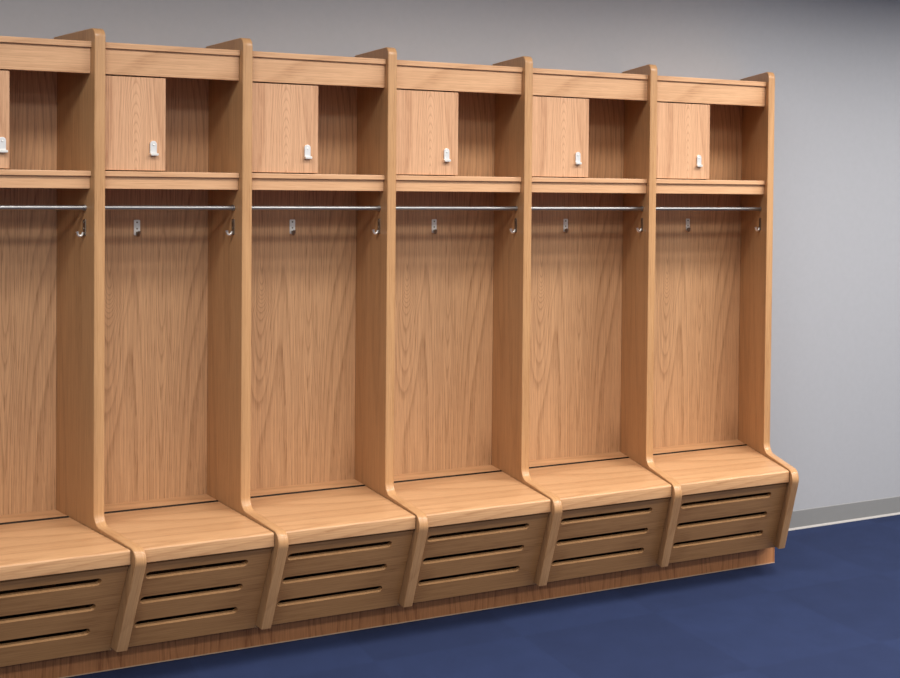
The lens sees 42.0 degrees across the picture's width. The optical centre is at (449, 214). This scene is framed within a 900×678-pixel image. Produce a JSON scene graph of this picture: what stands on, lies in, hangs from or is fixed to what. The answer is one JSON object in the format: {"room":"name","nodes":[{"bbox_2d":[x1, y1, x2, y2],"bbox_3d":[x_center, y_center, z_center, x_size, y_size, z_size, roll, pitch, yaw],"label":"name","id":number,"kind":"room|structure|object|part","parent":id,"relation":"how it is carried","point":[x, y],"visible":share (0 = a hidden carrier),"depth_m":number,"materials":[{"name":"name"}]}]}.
{"room":"changing room","nodes":[
{"label":"changing room","id":0,"kind":"room"},
{"bbox_2d":[0,0,899,510],"bbox_3d":[0.823,0.086,5.561,13.000,3.043,0.100,0,1,-25],"label":"wall","id":1,"kind":"structure","parent":0,"point":[835,64],"depth_m":5.93,"materials":[{"name":"grey paint"}]},
{"bbox_2d":[788,496,899,530],"bbox_3d":[4.045,1.560,7.053,5.900,0.094,0.013,0,1,-25],"label":"baseboard","id":2,"kind":"structure","parent":1,"relation":"attached to","point":[870,509],"depth_m":6.12,"materials":[{"name":"grey plastic"}]},
{"bbox_2d":[66,515,899,677],"bbox_3d":[2.514,1.746,1.979,13.000,0.107,8.091,0,1,-25],"label":"floor","id":3,"kind":"structure","parent":0,"point":[828,604],"depth_m":4.53,"materials":[{"name":"blue carpet"}]},
{"bbox_2d":[0,28,146,677],"bbox_3d":[-1.511,0.480,4.035,0.797,2.275,0.680,0,1,-25],"label":"locker","id":4,"kind":"object","parent":3,"relation":"on","point":[71,583],"visible":1,"depth_m":4.22,"materials":[{"name":"brown wood"}]},
{"bbox_3d":[-1.628,-0.326,3.994,0.236,0.336,0.019,0,1,-25],"label":"door","id":5,"kind":"part","parent":4,"relation":"part of","materials":[{"name":"brown wood"}]},
{"bbox_3d":[-1.730,0.496,4.292,0.545,2.184,0.030,0,1,-25],"label":"panel","id":6,"kind":"part","parent":4,"relation":"part of","materials":[{"name":"brown wood"}]},
{"bbox_3d":[-1.532,-0.023,4.080,0.509,0.017,0.017,0,1,-25],"label":"hanging rod","id":7,"kind":"part","parent":4,"relation":"part of","materials":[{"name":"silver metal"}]},
{"bbox_2d":[0,169,90,175],"bbox_3d":[-1.612,-0.147,4.151,0.614,0.019,0.300,0,1,-25],"label":"shelf","id":8,"kind":"object","parent":4,"relation":"attached to","point":[3,172],"depth_m":4.09,"materials":[{"name":"brown wood"}]},
{"bbox_3d":[-1.352,1.341,3.899,0.522,0.335,0.158,0,1,-25],"label":"vent panel","id":9,"kind":"part","parent":4,"relation":"part of","materials":[{"name":"brown wood"}]},
{"bbox_3d":[-1.465,1.144,4.003,0.646,0.050,0.490,0,1,-25],"label":"seat","id":10,"kind":"part","parent":4,"relation":"part of","materials":[{"name":"brown wood"}]},
{"bbox_3d":[-1.252,0.481,4.160,0.036,2.272,0.711,0,1,-40],"label":"panel","id":11,"kind":"part","parent":4,"relation":"part of","materials":[{"name":"brown wood"}]},
{"bbox_2d":[102,38,288,671],"bbox_3d":[-1.011,0.479,4.271,0.675,2.275,0.680,0,1,-25],"label":"locker","id":12,"kind":"object","parent":3,"relation":"on","point":[177,399],"visible":0.8,"depth_m":4.47,"materials":[{"name":"brown wood"}]},
{"bbox_3d":[-1.143,-0.326,4.223,0.229,0.336,0.019,0,1,-25],"label":"door","id":13,"kind":"part","parent":12,"relation":"part of","materials":[{"name":"brown wood"}]},
{"bbox_3d":[-1.211,0.495,4.537,0.540,2.184,0.030,0,1,-25],"label":"panel","id":14,"kind":"part","parent":12,"relation":"part of","materials":[{"name":"brown wood"}]},
{"bbox_3d":[-1.042,-0.023,4.311,0.505,0.017,0.017,0,1,-25],"label":"hanging rod","id":15,"kind":"part","parent":12,"relation":"part of","materials":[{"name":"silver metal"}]},
{"bbox_2d":[105,171,238,177],"bbox_3d":[-1.111,-0.147,4.387,0.576,0.019,0.300,0,1,-25],"label":"shelf","id":16,"kind":"object","parent":12,"relation":"attached to","point":[108,174],"depth_m":4.28,"materials":[{"name":"brown wood"}]},
{"bbox_3d":[-0.989,1.143,4.227,0.585,0.050,0.490,0,1,-25],"label":"seat","id":17,"kind":"part","parent":12,"relation":"part of","materials":[{"name":"brown wood"}]},
{"bbox_3d":[-0.892,1.341,4.116,0.502,0.335,0.158,0,1,-25],"label":"vent panel","id":18,"kind":"part","parent":12,"relation":"part of","materials":[{"name":"brown wood"}]},
{"bbox_3d":[-0.769,0.481,4.387,0.037,2.272,0.690,0,1,-34],"label":"panel","id":19,"kind":"part","parent":12,"relation":"part of","materials":[{"name":"brown wood"}]},
{"bbox_2d":[248,47,427,647],"bbox_3d":[-0.507,0.479,4.509,0.640,2.275,0.680,0,1,-25],"label":"locker","id":20,"kind":"object","parent":3,"relation":"on","point":[324,126],"visible":0.86,"depth_m":4.72,"materials":[{"name":"brown wood"}]},
{"bbox_3d":[-0.636,-0.326,4.463,0.274,0.336,0.019,0,1,-25],"label":"door","id":21,"kind":"part","parent":20,"relation":"part of","materials":[{"name":"brown wood"}]},
{"bbox_3d":[-0.669,0.495,4.793,0.590,2.184,0.030,0,1,-25],"label":"panel","id":22,"kind":"part","parent":20,"relation":"part of","materials":[{"name":"brown wood"}]},
{"bbox_3d":[-0.530,-0.024,4.552,0.554,0.017,0.017,0,1,-25],"label":"hanging rod","id":23,"kind":"part","parent":20,"relation":"part of","materials":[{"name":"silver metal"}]},
{"bbox_2d":[252,173,384,179],"bbox_3d":[-0.588,-0.148,4.633,0.590,0.019,0.300,0,1,-25],"label":"shelf","id":24,"kind":"object","parent":20,"relation":"attached to","point":[255,176],"depth_m":4.52,"materials":[{"name":"brown wood"}]},
{"bbox_3d":[-0.493,1.143,4.461,0.572,0.050,0.490,0,1,-25],"label":"seat","id":25,"kind":"part","parent":20,"relation":"part of","materials":[{"name":"brown wood"}]},
{"bbox_3d":[-0.411,1.341,4.343,0.530,0.335,0.158,0,1,-25],"label":"vent panel","id":26,"kind":"part","parent":20,"relation":"part of","materials":[{"name":"brown wood"}]},
{"bbox_3d":[-0.241,0.481,4.636,0.037,2.272,0.678,0,1,-26],"label":"panel","id":27,"kind":"part","parent":20,"relation":"part of","materials":[{"name":"brown wood"}]},
{"bbox_2d":[391,56,562,624],"bbox_3d":[0.059,0.479,4.776,0.661,2.275,0.680,0,1,-25],"label":"locker","id":28,"kind":"object","parent":3,"relation":"on","point":[464,131],"visible":0.8,"depth_m":4.98,"materials":[{"name":"brown wood"}]},
{"bbox_3d":[-0.099,-0.326,4.716,0.285,0.336,0.019,0,1,-25],"label":"door","id":29,"kind":"part","parent":28,"relation":"part of","materials":[{"name":"brown wood"}]},
{"bbox_3d":[-0.091,0.495,5.065,0.611,2.184,0.030,0,1,-25],"label":"panel","id":30,"kind":"part","parent":28,"relation":"part of","materials":[{"name":"brown wood"}]},
{"bbox_3d":[0.018,-0.024,4.810,0.582,0.017,0.017,0,1,-25],"label":"hanging rod","id":31,"kind":"part","parent":28,"relation":"part of","materials":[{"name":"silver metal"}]},
{"bbox_2d":[396,175,520,181],"bbox_3d":[-0.016,-0.148,4.903,0.607,0.019,0.300,0,1,-25],"label":"shelf","id":32,"kind":"object","parent":28,"relation":"attached to","point":[399,178],"depth_m":4.78,"materials":[{"name":"brown wood"}]},
{"bbox_3d":[0.064,1.143,4.724,0.589,0.050,0.490,0,1,-25],"label":"seat","id":33,"kind":"part","parent":28,"relation":"part of","materials":[{"name":"brown wood"}]},
{"bbox_3d":[0.114,1.341,4.591,0.560,0.335,0.158,0,1,-25],"label":"vent panel","id":34,"kind":"part","parent":28,"relation":"part of","materials":[{"name":"brown wood"}]},
{"bbox_3d":[0.313,0.480,4.898,0.037,2.272,0.683,0,1,-20],"label":"panel","id":35,"kind":"part","parent":28,"relation":"part of","materials":[{"name":"brown wood"}]},
{"bbox_2d":[527,64,681,602],"bbox_3d":[0.641,0.479,5.051,0.736,2.275,0.680,0,1,-25],"label":"locker","id":36,"kind":"object","parent":3,"relation":"on","point":[594,134],"visible":0.85,"depth_m":5.26,"materials":[{"name":"brown wood"}]},
{"bbox_3d":[0.462,-0.327,4.980,0.293,0.336,0.019,0,1,-25],"label":"door","id":37,"kind":"part","parent":36,"relation":"part of","materials":[{"name":"brown wood"}]},
{"bbox_3d":[0.509,0.494,5.348,0.645,2.184,0.030,0,1,-25],"label":"panel","id":38,"kind":"part","parent":36,"relation":"part of","materials":[{"name":"brown wood"}]},
{"bbox_3d":[0.586,-0.024,5.078,0.600,0.017,0.017,0,1,-25],"label":"hanging rod","id":39,"kind":"part","parent":36,"relation":"part of","materials":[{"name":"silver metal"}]},
{"bbox_2d":[532,177,646,182],"bbox_3d":[0.570,-0.148,5.179,0.664,0.019,0.300,0,1,-25],"label":"shelf","id":40,"kind":"object","parent":36,"relation":"attached to","point":[534,179],"depth_m":5.05,"materials":[{"name":"brown wood"}]},
{"bbox_3d":[0.626,1.143,4.989,0.656,0.050,0.490,0,1,-25],"label":"seat","id":41,"kind":"part","parent":36,"relation":"part of","materials":[{"name":"brown wood"}]},
{"bbox_3d":[0.653,1.341,4.845,0.581,0.335,0.158,0,1,-25],"label":"vent panel","id":42,"kind":"part","parent":36,"relation":"part of","materials":[{"name":"brown wood"}]},
{"bbox_3d":[0.880,0.480,5.165,0.036,2.272,0.707,0,1,-11],"label":"panel","id":43,"kind":"part","parent":36,"relation":"part of","materials":[{"name":"brown wood"}]},
{"bbox_2d":[650,72,798,582],"bbox_3d":[1.215,0.478,5.322,0.851,2.275,0.680,0,1,-25],"label":"locker","id":44,"kind":"object","parent":3,"relation":"on","point":[715,159],"visible":0.8,"depth_m":5.55,"materials":[{"name":"brown wood"}]},
{"bbox_3d":[1.038,-0.327,5.252,0.307,0.336,0.019,0,1,-25],"label":"door","id":45,"kind":"part","parent":44,"relation":"part of","materials":[{"name":"brown wood"}]},
{"bbox_3d":[1.128,0.494,5.640,0.661,2.184,0.030,0,1,-25],"label":"panel","id":46,"kind":"part","parent":44,"relation":"part of","materials":[{"name":"brown wood"}]},
{"bbox_3d":[1.173,-0.024,5.355,0.629,0.017,0.017,0,1,-25],"label":"hanging rod","id":47,"kind":"part","parent":44,"relation":"part of","materials":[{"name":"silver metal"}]},
{"bbox_2d":[656,179,764,184],"bbox_3d":[1.165,-0.148,5.460,0.724,0.019,0.300,0,1,-25],"label":"shelf","id":48,"kind":"object","parent":44,"relation":"attached to","point":[658,181],"depth_m":5.32,"materials":[{"name":"brown wood"}]},
{"bbox_3d":[1.193,1.142,5.256,0.754,0.050,0.490,0,1,-25],"label":"seat","id":49,"kind":"part","parent":44,"relation":"part of","materials":[{"name":"brown wood"}]},
{"bbox_3d":[1.206,1.340,5.106,0.642,0.335,0.158,0,1,-25],"label":"vent panel","id":50,"kind":"part","parent":44,"relation":"part of","materials":[{"name":"brown wood"}]},
{"bbox_3d":[1.474,0.480,5.445,0.035,2.272,0.731,0,1,-6],"label":"panel","id":51,"kind":"part","parent":44,"relation":"part of","materials":[{"name":"brown wood"}]}
]}

